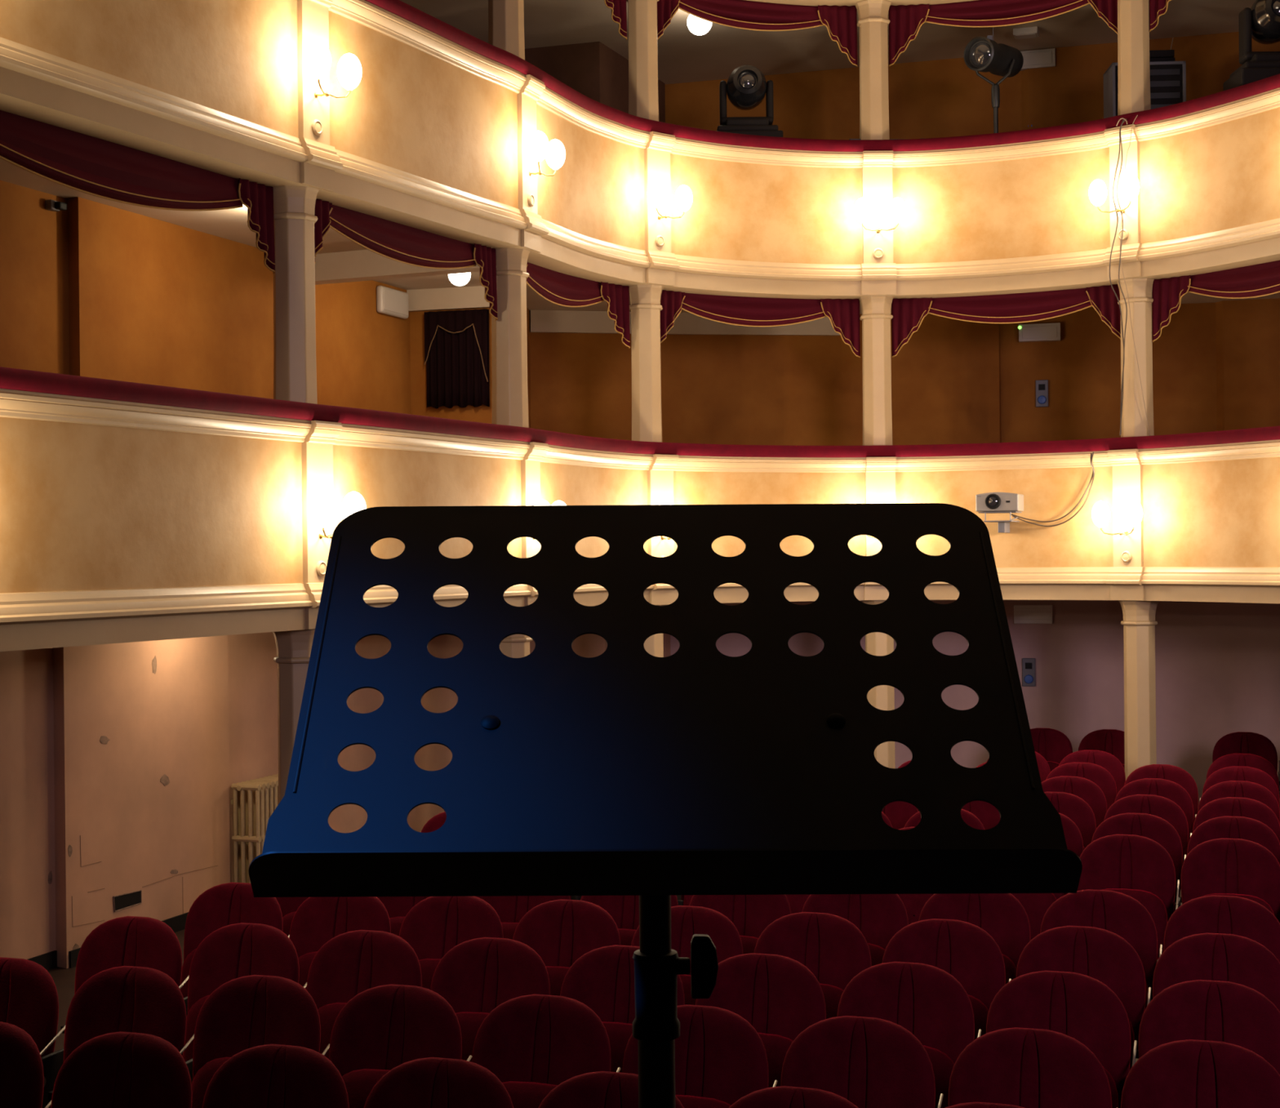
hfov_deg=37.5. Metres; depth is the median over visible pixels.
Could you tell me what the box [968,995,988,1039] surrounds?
cushion
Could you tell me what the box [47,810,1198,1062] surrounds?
floor
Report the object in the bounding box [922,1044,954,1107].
cushion
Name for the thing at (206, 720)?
wall
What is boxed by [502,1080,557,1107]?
cushion
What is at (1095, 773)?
seat
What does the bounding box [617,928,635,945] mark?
cushion
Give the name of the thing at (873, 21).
column
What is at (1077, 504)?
cable
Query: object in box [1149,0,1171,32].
valance
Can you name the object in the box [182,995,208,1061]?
cushion
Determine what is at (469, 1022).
cushion
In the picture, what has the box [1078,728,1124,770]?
seat
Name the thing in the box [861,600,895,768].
column
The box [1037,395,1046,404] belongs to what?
outlet
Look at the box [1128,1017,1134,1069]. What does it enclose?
cushion
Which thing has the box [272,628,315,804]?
column
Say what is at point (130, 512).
balcony
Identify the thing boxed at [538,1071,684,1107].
seat
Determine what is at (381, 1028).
seat
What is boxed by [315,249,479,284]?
ceiling
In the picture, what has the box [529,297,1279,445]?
wall
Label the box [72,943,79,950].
chip
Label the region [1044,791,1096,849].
seat
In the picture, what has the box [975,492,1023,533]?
projector
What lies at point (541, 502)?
wall sconce
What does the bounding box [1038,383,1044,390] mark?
switch
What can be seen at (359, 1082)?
cushion
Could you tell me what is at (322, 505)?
wall sconce
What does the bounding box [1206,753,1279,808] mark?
seat
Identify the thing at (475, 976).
seat
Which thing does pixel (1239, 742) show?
seat
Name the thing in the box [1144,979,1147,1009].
cushion
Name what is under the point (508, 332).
column
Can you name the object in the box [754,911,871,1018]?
seat
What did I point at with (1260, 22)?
light
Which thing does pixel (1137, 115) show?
cable
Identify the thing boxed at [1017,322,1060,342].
emergency light
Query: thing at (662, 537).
wall sconce
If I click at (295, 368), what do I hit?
column
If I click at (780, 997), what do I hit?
seat
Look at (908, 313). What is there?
valance
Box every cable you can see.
[1011,453,1093,522]
[1012,451,1094,526]
[1109,118,1126,434]
[1115,117,1127,125]
[1116,119,1127,435]
[1120,115,1150,435]
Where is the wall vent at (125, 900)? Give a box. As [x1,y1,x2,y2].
[112,889,141,911]
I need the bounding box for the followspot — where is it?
[963,27,1023,133]
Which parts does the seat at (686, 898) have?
seat frame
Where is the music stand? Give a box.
[248,502,1082,1107]
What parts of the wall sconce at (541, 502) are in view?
glass globe, glass globe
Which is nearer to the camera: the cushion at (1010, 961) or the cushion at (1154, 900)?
the cushion at (1010, 961)
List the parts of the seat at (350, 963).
backrest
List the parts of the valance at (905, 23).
gold cord, gold cord, gold cord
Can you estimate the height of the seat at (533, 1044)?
0.885 m
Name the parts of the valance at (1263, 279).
gold cord, gold cord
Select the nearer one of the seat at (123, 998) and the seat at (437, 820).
the seat at (123, 998)
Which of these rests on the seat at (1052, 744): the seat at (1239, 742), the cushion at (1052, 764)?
the cushion at (1052, 764)
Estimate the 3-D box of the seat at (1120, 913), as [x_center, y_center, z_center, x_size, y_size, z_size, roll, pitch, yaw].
[2.089,1.996,8.578,0.555,0.885,0.359,-1,0,18]
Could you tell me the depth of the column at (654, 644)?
14.90 m
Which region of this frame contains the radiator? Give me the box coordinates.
[231,773,278,883]
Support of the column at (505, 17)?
on the balcony at (438, 123)
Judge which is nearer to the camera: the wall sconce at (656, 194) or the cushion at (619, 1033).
the cushion at (619, 1033)
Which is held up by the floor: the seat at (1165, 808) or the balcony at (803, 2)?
the seat at (1165, 808)
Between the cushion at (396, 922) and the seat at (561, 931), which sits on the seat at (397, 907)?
the cushion at (396, 922)
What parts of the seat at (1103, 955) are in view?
seat frame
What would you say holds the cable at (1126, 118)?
hanging from the balcony at (438, 123)
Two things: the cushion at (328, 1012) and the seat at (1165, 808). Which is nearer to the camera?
the cushion at (328, 1012)
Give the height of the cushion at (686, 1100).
0.394 m
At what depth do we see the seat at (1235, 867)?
10.16 m
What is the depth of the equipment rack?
16.11 m
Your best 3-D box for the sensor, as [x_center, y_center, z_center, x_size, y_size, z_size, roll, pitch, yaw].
[-3.526,-2.104,11.399,0.090,0.060,0.100,-1,0,19]
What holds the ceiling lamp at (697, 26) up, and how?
attached to the ceiling at (684, 55)
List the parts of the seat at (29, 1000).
backrest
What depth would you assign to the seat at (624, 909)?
9.38 m
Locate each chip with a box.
[48,870,52,884]
[67,844,72,857]
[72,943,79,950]
[99,735,110,743]
[151,655,156,673]
[160,773,169,786]
[170,869,177,874]
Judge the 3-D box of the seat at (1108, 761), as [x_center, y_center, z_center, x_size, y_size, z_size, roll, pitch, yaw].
[3.493,1.975,14.603,0.555,0.885,0.359,-1,0,18]
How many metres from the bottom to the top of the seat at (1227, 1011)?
0.885 m
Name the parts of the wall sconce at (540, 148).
glass globe, curved arm, glass globe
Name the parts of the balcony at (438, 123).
moulding, velvet arm rail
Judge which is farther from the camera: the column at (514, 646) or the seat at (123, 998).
the column at (514, 646)
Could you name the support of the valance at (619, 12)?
hanging from the balcony at (803, 2)
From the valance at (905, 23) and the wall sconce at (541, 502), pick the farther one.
the valance at (905, 23)
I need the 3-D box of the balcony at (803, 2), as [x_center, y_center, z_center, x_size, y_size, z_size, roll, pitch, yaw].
[-0.688,-4.937,10.598,12.776,0.749,8.054,-1,0,-25]
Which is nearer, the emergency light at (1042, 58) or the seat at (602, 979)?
the seat at (602, 979)
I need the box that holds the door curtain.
[424,308,489,408]
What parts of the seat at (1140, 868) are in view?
backrest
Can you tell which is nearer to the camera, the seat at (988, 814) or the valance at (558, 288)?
the seat at (988, 814)
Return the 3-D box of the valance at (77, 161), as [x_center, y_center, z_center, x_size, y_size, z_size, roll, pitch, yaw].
[-2.686,-1.848,9.488,0.074,0.504,2.853,-1,0,24]
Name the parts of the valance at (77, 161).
gold cord, gold cord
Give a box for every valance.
[0,110,275,273]
[314,199,497,320]
[526,262,630,348]
[604,0,626,39]
[657,0,857,66]
[660,289,860,357]
[888,0,1117,66]
[891,284,1120,357]
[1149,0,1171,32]
[1151,260,1279,342]
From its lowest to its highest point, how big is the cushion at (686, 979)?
0.394 m
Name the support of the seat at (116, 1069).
on the floor
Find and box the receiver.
[1149,38,1175,62]
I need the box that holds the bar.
[848,138,909,139]
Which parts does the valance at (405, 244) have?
gold cord, gold cord, gold cord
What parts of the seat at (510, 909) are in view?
backrest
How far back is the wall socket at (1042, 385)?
17.35 m
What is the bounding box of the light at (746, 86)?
[716,65,782,137]
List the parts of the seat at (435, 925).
backrest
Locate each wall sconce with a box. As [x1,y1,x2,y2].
[305,40,362,135]
[310,489,366,576]
[527,130,565,206]
[533,499,566,539]
[647,180,693,246]
[659,536,671,557]
[853,196,906,258]
[1088,173,1139,240]
[1091,499,1142,562]
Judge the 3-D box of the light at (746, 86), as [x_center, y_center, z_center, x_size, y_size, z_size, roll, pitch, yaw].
[0.899,-3.754,15.948,0.584,0.701,0.451,-1,0,0]
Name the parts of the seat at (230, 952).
backrest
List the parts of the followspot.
handle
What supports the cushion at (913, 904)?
on the seat at (913, 904)
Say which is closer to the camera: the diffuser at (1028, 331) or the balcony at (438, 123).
the balcony at (438, 123)
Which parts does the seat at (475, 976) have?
backrest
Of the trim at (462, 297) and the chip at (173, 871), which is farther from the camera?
the trim at (462, 297)
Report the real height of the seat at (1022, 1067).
0.885 m
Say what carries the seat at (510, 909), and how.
on the floor
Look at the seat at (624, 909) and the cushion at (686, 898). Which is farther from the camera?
the cushion at (686, 898)
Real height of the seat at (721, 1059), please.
0.885 m
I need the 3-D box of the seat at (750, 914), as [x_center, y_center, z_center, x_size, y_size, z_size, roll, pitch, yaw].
[0.469,2.012,9.117,0.555,0.885,0.359,-1,0,18]
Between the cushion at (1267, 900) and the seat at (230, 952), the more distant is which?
the cushion at (1267, 900)
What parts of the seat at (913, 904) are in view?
backrest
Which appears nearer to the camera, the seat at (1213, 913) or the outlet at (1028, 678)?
the seat at (1213, 913)
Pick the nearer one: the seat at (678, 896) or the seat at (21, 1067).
the seat at (21, 1067)
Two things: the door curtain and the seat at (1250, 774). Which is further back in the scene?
the door curtain
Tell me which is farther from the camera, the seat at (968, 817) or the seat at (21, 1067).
the seat at (968, 817)
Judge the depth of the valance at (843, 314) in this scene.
15.67 m
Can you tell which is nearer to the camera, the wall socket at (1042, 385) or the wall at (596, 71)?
the wall socket at (1042, 385)
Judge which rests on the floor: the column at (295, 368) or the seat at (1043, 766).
the seat at (1043, 766)
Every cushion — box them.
[180,948,196,997]
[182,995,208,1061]
[191,1057,231,1107]
[282,911,296,936]
[297,951,317,988]
[317,1002,346,1058]
[342,1068,390,1107]
[389,916,404,936]
[418,958,440,989]
[455,1011,488,1062]
[501,922,518,939]
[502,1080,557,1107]
[545,965,569,995]
[601,1021,632,1072]
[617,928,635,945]
[675,1094,730,1107]
[679,974,696,1004]
[683,894,693,906]
[739,935,758,954]
[757,1032,793,1087]
[819,983,844,1018]
[867,942,884,965]
[897,893,933,924]
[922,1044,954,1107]
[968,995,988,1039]
[1002,954,1017,983]
[1046,760,1059,771]
[1102,888,1167,959]
[1102,1066,1118,1107]
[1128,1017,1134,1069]
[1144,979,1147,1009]
[1202,893,1274,915]
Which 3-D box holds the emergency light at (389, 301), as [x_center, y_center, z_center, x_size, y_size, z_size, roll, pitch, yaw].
[-2.016,-2.053,15.414,0.066,0.220,0.493,-1,0,19]
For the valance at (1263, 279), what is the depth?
14.46 m
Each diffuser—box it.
[383,288,408,315]
[1015,33,1036,39]
[1022,50,1052,66]
[1022,325,1057,338]
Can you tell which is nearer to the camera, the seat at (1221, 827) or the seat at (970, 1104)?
the seat at (970, 1104)
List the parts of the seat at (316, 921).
backrest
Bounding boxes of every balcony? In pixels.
[0,0,1279,298]
[0,366,1279,651]
[746,0,975,6]
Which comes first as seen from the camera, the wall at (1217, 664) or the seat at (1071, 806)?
the seat at (1071, 806)
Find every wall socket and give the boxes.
[1022,657,1035,686]
[1035,379,1048,407]
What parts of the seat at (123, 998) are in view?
seat frame, backrest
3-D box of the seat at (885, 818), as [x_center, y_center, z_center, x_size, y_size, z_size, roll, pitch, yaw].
[1.302,2.001,11.622,0.555,0.885,0.359,-1,0,18]
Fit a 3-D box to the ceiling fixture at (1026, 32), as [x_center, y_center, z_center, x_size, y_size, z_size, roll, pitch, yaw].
[3.538,-4.771,17.294,0.220,0.066,0.160,-1,0,18]
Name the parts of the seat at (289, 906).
backrest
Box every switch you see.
[1025,662,1031,668]
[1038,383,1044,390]
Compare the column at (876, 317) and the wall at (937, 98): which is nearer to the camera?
the column at (876, 317)
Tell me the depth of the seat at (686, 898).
10.98 m
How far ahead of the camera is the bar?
15.77 m
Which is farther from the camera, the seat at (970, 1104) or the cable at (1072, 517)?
the cable at (1072, 517)
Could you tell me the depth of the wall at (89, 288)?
12.42 m
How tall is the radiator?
0.891 m
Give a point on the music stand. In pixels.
(697, 769)
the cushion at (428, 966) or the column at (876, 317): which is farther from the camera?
the column at (876, 317)
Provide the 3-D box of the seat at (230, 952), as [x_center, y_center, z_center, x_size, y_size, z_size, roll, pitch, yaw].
[-1.706,2.035,7.986,0.555,0.885,0.359,-1,0,18]
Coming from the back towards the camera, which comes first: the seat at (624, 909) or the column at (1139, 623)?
the column at (1139, 623)
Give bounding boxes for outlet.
[1024,674,1033,683]
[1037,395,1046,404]
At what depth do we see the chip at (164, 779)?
12.34 m
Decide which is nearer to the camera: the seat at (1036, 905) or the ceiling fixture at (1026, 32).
the seat at (1036, 905)
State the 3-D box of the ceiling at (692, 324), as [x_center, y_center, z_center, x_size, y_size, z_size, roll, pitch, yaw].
[1.132,-2.133,17.528,1.515,0.197,0.050,-1,0,-8]
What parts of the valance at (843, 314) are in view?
gold cord, gold cord, gold cord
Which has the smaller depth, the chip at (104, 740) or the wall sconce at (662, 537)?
the chip at (104, 740)
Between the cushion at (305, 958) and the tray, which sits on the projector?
the tray
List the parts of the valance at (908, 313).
gold cord, gold cord, gold cord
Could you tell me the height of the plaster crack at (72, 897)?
0.210 m
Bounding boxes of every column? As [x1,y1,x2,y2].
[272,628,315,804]
[273,185,318,404]
[488,0,524,59]
[491,248,529,427]
[499,634,533,657]
[626,0,658,121]
[629,284,663,442]
[644,604,665,657]
[855,0,891,139]
[858,295,893,445]
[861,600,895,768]
[1116,278,1154,437]
[1117,0,1151,115]
[1119,600,1159,779]
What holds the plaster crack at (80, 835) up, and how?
attached to the wall at (206, 720)
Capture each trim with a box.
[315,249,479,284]
[406,285,489,311]
[529,310,682,334]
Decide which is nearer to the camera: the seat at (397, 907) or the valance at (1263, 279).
the seat at (397, 907)
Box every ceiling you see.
[0,158,1279,314]
[400,0,1255,84]
[681,312,839,335]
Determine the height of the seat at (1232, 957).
0.885 m
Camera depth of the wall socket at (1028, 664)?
18.04 m
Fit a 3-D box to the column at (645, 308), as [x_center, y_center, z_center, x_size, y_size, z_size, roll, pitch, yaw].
[0.049,-1.505,15.000,0.291,1.256,0.291,-1,0,-42]
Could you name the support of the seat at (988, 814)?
on the floor
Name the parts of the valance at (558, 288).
gold cord, gold cord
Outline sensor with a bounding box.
[44,199,66,211]
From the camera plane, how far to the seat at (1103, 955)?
7.82 m
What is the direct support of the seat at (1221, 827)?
on the floor
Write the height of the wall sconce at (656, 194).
0.486 m
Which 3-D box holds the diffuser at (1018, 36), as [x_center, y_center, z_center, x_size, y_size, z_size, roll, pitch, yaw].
[3.538,-4.742,17.294,0.180,0.008,0.130,-1,0,18]
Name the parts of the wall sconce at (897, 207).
glass globe, curved arm, curved arm, glass globe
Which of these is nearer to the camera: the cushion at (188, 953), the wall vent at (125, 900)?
the cushion at (188, 953)
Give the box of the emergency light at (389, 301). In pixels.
[376,285,408,319]
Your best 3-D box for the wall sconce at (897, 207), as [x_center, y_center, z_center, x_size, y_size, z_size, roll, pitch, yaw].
[1.969,-2.681,15.511,0.434,0.486,0.203,-1,0,0]
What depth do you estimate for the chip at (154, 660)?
12.23 m
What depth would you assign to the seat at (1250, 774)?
13.52 m
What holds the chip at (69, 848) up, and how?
attached to the wall at (206, 720)
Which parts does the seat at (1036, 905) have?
backrest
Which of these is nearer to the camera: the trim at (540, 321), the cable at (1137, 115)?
the cable at (1137, 115)
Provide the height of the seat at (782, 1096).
0.885 m
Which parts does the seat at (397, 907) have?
backrest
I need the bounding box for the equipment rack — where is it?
[1103,61,1186,118]
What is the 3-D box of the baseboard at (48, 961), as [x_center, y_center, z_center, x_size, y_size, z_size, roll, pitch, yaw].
[-4.117,2.450,9.714,0.015,0.100,3.563,-1,0,19]
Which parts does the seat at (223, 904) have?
backrest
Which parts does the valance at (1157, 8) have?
gold cord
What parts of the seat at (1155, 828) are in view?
seat frame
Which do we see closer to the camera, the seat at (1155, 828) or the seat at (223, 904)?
the seat at (223, 904)
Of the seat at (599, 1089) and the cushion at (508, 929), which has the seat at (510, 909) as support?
the cushion at (508, 929)
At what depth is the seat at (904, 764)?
14.28 m
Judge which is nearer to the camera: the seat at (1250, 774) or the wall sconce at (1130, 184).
the seat at (1250, 774)
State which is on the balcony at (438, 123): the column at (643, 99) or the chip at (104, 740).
the column at (643, 99)
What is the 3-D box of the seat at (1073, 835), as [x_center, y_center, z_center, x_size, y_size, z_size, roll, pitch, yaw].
[2.382,1.990,11.263,0.555,0.885,0.359,-1,0,18]
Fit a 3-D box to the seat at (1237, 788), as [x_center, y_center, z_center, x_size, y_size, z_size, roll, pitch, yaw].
[4.002,1.973,12.579,0.555,0.885,0.359,-1,0,18]
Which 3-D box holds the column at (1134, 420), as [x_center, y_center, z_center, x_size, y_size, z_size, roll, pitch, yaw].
[3.923,-1.544,14.913,0.291,1.256,0.291,-1,0,-43]
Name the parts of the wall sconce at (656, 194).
glass globe, curved arm, glass globe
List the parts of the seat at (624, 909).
backrest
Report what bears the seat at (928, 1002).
on the floor
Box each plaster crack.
[71,897,104,926]
[80,835,101,866]
[142,865,217,887]
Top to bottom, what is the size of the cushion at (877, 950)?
0.394 m
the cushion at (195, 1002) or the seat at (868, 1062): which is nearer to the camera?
the seat at (868, 1062)
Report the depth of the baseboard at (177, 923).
12.37 m
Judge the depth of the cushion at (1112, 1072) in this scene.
6.84 m
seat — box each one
[0,956,65,1107]
[0,1021,51,1107]
[48,965,194,1100]
[50,1031,191,1107]
[60,915,189,1033]
[180,882,289,997]
[182,922,306,1061]
[191,974,329,1107]
[202,1044,349,1107]
[275,897,308,936]
[288,896,391,988]
[306,929,422,1058]
[328,983,471,1107]
[364,1057,513,1107]
[376,896,430,936]
[399,896,503,989]
[421,811,446,832]
[430,937,550,1062]
[471,994,620,1107]
[476,895,570,939]
[512,898,620,995]
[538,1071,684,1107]
[560,944,684,1072]
[569,895,582,900]
[580,894,678,945]
[622,1004,777,1107]
[631,905,743,1004]
[675,894,680,900]
[677,894,693,906]
[688,894,791,954]
[695,952,826,1087]
[728,1085,857,1107]
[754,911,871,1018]
[780,1015,943,1107]
[786,894,809,913]
[801,893,908,965]
[837,961,981,1107]
[881,800,918,829]
[881,811,892,826]
[882,918,1011,1039]
[897,760,911,768]
[897,826,933,924]
[903,808,984,829]
[918,893,1030,983]
[945,1102,1023,1107]
[948,1026,1111,1107]
[961,800,999,829]
[986,751,1050,782]
[986,970,1137,1107]
[1010,893,1067,940]
[1016,925,1151,1069]
[1030,727,1072,771]
[1040,888,1162,1009]
[1041,775,1106,827]
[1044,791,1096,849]
[1045,761,1116,810]
[1058,749,1125,794]
[1058,813,1083,857]
[1077,834,1180,959]
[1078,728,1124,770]
[1091,813,1186,911]
[1103,794,1191,888]
[1114,777,1196,841]
[1120,1039,1279,1107]
[1124,764,1200,831]
[1138,979,1279,1074]
[1152,933,1279,1011]
[1164,894,1279,961]
[1180,838,1279,922]
[1187,816,1279,864]
[1193,796,1279,842]
[1198,780,1279,823]
[1202,765,1279,804]
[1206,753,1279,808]
[1212,731,1279,797]
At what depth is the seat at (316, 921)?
8.92 m
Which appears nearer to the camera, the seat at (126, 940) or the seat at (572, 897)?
the seat at (126, 940)
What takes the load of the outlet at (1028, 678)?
attached to the wall socket at (1028, 664)
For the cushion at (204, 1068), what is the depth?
6.98 m
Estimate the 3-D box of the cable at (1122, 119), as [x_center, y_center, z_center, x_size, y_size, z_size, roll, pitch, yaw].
[3.755,-2.158,14.737,0.083,2.461,0.097,-1,0,0]
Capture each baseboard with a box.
[27,950,57,969]
[68,911,188,968]
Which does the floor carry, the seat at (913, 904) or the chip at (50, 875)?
the seat at (913, 904)
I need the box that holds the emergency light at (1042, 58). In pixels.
[1020,48,1055,71]
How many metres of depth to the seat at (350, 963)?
7.90 m
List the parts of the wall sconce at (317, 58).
glass globe, curved arm, curved arm, glass globe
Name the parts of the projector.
len glass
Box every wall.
[0,180,530,427]
[0,631,670,968]
[524,41,665,122]
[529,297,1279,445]
[664,31,1279,139]
[670,600,1279,810]
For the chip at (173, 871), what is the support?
attached to the wall at (206, 720)
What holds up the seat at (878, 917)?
on the floor
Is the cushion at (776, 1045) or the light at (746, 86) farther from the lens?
the light at (746, 86)
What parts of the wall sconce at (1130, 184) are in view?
glass globe, curved arm, curved arm, glass globe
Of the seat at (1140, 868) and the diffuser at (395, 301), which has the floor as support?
the seat at (1140, 868)
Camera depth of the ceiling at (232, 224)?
12.70 m
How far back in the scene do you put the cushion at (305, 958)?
8.82 m
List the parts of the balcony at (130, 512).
velvet arm rail, moulding, parapet panel, moulding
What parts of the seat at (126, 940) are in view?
backrest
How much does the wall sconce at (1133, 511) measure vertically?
0.486 m
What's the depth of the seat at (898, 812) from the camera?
12.49 m
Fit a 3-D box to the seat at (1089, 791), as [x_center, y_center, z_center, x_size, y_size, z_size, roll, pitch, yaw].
[2.938,1.983,12.933,0.555,0.885,0.359,-1,0,18]
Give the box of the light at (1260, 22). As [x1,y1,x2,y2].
[1222,0,1279,90]
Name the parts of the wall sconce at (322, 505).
glass globe, curved arm, glass globe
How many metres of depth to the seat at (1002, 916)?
8.81 m
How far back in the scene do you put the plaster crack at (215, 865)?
12.47 m
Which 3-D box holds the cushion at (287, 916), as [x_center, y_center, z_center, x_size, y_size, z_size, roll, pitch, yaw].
[-1.708,2.061,9.816,0.450,0.394,0.148,-1,0,18]
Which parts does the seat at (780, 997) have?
backrest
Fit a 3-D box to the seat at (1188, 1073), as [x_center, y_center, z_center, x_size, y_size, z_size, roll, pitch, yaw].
[1.780,2.003,5.899,0.555,0.885,0.359,-1,0,18]
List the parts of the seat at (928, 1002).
backrest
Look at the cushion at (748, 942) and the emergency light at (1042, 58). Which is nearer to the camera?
the cushion at (748, 942)
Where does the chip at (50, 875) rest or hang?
attached to the wall at (206, 720)
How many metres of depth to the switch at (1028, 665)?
18.06 m
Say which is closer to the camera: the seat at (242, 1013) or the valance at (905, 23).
the seat at (242, 1013)
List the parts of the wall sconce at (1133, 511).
glass globe, curved arm, curved arm, glass globe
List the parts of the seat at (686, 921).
backrest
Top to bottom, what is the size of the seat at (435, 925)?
0.885 m
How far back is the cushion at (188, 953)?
9.01 m
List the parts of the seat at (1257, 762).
backrest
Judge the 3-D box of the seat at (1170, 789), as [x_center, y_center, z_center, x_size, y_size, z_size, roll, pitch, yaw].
[3.477,1.978,12.753,0.555,0.885,0.359,-1,0,18]
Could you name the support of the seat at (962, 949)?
on the floor
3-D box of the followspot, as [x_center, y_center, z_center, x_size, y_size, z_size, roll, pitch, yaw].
[2.920,-3.467,15.955,0.618,1.925,0.710,-1,0,37]
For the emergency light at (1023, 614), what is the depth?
18.03 m
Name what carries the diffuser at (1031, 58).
attached to the emergency light at (1042, 58)
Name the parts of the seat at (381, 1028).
backrest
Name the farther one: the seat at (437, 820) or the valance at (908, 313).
the valance at (908, 313)
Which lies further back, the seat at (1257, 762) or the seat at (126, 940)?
the seat at (1257, 762)
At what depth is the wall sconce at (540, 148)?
13.06 m
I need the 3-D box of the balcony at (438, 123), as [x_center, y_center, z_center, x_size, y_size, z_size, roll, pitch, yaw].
[-0.666,-2.747,10.597,12.780,1.280,8.055,-1,0,-25]
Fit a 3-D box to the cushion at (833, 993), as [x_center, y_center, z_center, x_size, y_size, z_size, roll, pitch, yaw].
[0.713,2.038,8.083,0.450,0.394,0.148,-1,0,18]
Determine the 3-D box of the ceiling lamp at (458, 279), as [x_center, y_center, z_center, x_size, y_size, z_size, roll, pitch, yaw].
[-1.348,-2.102,14.098,0.170,0.202,0.170,-1,0,0]
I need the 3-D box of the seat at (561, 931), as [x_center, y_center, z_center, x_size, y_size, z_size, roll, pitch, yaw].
[-0.349,2.021,8.461,0.555,0.885,0.359,-1,0,18]
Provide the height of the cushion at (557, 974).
0.394 m
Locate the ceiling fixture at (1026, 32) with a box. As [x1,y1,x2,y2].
[1013,26,1039,39]
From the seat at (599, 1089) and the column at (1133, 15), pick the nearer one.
the seat at (599, 1089)
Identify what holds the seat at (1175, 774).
on the floor
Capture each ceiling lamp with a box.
[448,272,471,285]
[687,13,711,35]
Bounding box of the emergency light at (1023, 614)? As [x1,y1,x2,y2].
[1013,604,1053,623]
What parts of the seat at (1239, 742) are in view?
backrest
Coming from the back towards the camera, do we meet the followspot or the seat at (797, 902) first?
the followspot
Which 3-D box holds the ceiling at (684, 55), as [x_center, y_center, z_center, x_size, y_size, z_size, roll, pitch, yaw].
[1.955,-4.881,10.223,11.645,0.202,16.703,-1,0,19]
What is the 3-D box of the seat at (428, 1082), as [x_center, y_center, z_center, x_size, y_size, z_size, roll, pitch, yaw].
[-0.642,2.027,5.777,0.555,0.885,0.359,-1,0,18]
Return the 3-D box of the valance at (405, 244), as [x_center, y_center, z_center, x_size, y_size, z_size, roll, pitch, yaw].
[-1.485,-1.861,12.034,0.086,0.508,2.253,-1,0,25]
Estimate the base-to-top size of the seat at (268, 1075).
0.885 m
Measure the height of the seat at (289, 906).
0.885 m
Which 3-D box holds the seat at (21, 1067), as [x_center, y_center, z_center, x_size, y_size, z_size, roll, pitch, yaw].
[-2.262,2.043,6.316,0.555,0.885,0.359,-1,0,18]
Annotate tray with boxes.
[978,511,1022,522]
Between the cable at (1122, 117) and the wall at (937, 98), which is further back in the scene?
the wall at (937, 98)
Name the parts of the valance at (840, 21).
gold cord, gold cord, gold cord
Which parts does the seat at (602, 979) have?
backrest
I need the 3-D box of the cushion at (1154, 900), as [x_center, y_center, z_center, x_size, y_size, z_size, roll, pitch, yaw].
[2.626,2.017,10.229,0.450,0.394,0.148,-1,0,18]
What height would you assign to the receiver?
0.240 m
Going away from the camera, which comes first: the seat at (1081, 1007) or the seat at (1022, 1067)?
the seat at (1022, 1067)
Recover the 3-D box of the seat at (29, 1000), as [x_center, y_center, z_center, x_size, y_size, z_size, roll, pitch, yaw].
[-2.524,2.044,7.330,0.555,0.885,0.359,-1,0,18]
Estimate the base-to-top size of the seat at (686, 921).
0.885 m
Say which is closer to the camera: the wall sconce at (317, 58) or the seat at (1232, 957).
the seat at (1232, 957)
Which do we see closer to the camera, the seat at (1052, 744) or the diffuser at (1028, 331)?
the seat at (1052, 744)
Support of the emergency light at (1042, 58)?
attached to the wall at (937, 98)
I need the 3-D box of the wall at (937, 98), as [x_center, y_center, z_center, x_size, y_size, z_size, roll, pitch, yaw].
[3.523,-3.659,18.171,11.461,2.292,0.178,-1,0,18]
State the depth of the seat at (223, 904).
9.11 m
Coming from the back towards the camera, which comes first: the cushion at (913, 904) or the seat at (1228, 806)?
the seat at (1228, 806)
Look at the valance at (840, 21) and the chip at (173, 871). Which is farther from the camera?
the valance at (840, 21)

